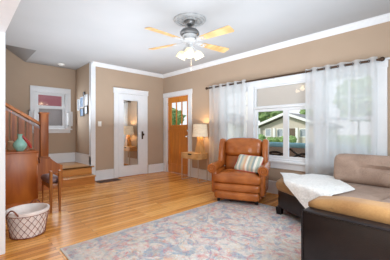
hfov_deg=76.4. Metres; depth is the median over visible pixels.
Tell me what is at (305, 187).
throw blanket
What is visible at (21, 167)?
sideboard
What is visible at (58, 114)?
window
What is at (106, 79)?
wall
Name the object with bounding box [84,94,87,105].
picture frame
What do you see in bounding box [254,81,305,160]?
window
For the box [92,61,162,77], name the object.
trim
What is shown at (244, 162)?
throw pillow
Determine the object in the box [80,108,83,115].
picture frame
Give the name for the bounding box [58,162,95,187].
stairs
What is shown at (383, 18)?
trim
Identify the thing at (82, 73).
wall
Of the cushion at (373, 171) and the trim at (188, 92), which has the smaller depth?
the cushion at (373, 171)
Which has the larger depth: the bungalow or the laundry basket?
the bungalow
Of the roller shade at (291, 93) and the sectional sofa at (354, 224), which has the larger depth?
the roller shade at (291, 93)
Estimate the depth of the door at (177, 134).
6.54 m
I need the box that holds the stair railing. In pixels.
[5,102,62,190]
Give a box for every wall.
[5,48,75,153]
[76,63,88,154]
[96,66,162,170]
[163,21,389,180]
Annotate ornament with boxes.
[22,135,31,147]
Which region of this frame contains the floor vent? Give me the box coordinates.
[96,178,120,182]
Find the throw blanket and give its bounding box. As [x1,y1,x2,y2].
[280,172,354,207]
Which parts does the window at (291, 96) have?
casement frame, transom frame, casement frame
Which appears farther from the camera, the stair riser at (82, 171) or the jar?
the stair riser at (82, 171)
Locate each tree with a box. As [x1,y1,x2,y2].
[172,108,186,124]
[257,109,282,122]
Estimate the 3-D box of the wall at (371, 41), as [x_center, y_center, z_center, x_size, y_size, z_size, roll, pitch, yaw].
[1.312,-0.190,4.718,0.150,2.670,6.500,0,0,-44]
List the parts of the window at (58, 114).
sash, sash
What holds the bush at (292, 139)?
on the lawn
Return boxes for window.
[30,85,71,132]
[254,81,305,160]
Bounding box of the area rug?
[60,199,300,259]
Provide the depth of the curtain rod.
4.08 m
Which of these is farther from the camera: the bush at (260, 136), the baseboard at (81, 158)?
the bush at (260, 136)
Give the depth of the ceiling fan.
3.37 m
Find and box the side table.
[181,151,207,182]
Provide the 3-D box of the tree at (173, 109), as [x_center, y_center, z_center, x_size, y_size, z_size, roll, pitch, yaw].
[-4.438,-1.273,49.861,5.676,6.652,4.766,0,0,-44]
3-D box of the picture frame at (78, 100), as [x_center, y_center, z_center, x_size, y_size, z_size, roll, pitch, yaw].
[-2.852,-0.615,6.088,0.023,0.272,0.160,0,0,-44]
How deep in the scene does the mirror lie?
6.19 m
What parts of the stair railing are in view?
handrail, newel post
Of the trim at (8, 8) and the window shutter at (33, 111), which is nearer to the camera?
the trim at (8, 8)
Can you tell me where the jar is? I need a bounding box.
[7,141,14,149]
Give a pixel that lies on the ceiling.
(74, 34)
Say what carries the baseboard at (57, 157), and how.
attached to the wall at (20, 74)
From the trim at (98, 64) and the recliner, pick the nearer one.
the recliner
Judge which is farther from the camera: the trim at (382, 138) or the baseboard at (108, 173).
the baseboard at (108, 173)
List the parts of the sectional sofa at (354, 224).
leg, arm panel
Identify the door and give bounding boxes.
[119,93,143,176]
[168,95,187,174]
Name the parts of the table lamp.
lamp shade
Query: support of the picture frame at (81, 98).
attached to the wall at (82, 73)
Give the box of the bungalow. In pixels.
[258,113,304,142]
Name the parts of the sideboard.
door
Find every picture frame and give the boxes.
[77,99,79,110]
[80,96,83,107]
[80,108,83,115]
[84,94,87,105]
[84,106,87,113]
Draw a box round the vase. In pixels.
[13,134,26,150]
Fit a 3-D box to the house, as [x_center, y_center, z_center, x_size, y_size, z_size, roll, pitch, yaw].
[-6.684,-0.755,8.287,5.900,5.600,2.200,0,0,-44]
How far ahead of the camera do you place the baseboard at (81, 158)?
5.89 m
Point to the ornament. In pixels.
(23, 137)
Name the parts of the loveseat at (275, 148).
backrest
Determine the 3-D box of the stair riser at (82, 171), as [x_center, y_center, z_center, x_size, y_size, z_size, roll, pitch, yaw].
[-3.036,0.987,5.561,1.020,0.317,1.060,0,0,-44]
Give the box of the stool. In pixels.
[41,170,60,212]
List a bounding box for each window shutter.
[29,110,34,125]
[67,112,72,125]
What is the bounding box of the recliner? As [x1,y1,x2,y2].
[207,138,270,204]
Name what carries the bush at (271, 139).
on the lawn
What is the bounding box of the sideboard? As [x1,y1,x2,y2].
[5,148,38,208]
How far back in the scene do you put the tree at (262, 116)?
53.66 m
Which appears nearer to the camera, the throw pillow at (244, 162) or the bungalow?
the throw pillow at (244, 162)
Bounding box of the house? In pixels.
[38,95,61,106]
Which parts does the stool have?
leg, seat frame, seat, leg, leg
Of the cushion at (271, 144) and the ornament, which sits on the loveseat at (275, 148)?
the cushion at (271, 144)
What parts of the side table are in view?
drawer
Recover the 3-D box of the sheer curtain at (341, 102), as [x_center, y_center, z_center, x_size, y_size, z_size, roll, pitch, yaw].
[2.094,0.070,3.630,0.066,2.090,0.948,0,0,-44]
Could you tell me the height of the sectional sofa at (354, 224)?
0.845 m
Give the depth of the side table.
5.50 m
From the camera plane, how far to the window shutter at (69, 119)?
6.14 m
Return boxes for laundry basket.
[5,199,49,239]
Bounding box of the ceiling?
[5,0,389,73]
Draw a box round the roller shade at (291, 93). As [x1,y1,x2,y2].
[257,83,304,106]
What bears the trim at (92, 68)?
attached to the wall at (106, 79)
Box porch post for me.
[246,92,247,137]
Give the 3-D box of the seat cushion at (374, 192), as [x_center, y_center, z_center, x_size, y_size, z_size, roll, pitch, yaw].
[1.700,0.703,2.882,0.981,0.085,1.082,0,0,-44]
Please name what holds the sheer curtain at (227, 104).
hanging from the curtain rod
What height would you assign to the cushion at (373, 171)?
0.379 m
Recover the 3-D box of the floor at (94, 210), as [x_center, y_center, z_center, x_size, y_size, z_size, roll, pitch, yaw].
[-1.294,1.205,2.234,7.350,0.120,6.500,0,0,-44]
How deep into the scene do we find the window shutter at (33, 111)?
5.59 m
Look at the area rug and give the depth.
2.57 m
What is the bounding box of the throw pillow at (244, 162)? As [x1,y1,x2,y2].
[234,154,263,172]
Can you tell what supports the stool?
on the floor at (94, 210)
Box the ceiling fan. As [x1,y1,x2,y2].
[145,19,233,69]
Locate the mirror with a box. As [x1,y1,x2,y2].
[123,99,138,166]
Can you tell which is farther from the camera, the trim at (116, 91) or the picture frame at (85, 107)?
the trim at (116, 91)
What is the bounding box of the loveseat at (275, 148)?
[269,142,304,157]
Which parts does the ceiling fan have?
blade, blade, lamp shade, lamp shade, lamp shade, blade, blade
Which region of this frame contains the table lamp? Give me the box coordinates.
[192,124,207,152]
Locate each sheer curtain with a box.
[209,80,245,179]
[305,56,377,175]
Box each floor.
[0,171,277,259]
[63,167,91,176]
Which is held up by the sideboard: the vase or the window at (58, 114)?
the vase
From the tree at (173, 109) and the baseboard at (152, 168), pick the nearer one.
the baseboard at (152, 168)
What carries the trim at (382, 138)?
attached to the wall at (371, 41)
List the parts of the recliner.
armrest, seat, backrest, armrest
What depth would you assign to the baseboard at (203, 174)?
5.68 m
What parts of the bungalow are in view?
door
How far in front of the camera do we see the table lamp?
5.48 m
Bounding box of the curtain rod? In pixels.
[205,57,384,89]
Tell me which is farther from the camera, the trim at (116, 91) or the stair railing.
the trim at (116, 91)
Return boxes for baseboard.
[49,152,74,162]
[75,152,90,165]
[96,169,113,180]
[148,163,162,172]
[191,168,277,193]
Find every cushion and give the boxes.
[269,142,304,147]
[332,182,389,200]
[333,153,389,187]
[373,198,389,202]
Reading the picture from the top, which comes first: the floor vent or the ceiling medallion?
the ceiling medallion
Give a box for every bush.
[258,134,265,140]
[267,137,279,141]
[279,135,296,142]
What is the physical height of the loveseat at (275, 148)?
0.920 m
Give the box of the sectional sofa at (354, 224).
[276,153,389,259]
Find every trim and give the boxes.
[0,0,20,254]
[89,62,95,180]
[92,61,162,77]
[113,87,148,177]
[163,13,389,77]
[163,89,191,176]
[246,57,389,171]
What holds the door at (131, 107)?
in the wall at (106, 79)
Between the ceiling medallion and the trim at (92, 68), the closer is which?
the ceiling medallion
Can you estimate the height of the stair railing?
1.791 m
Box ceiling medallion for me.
[174,12,205,27]

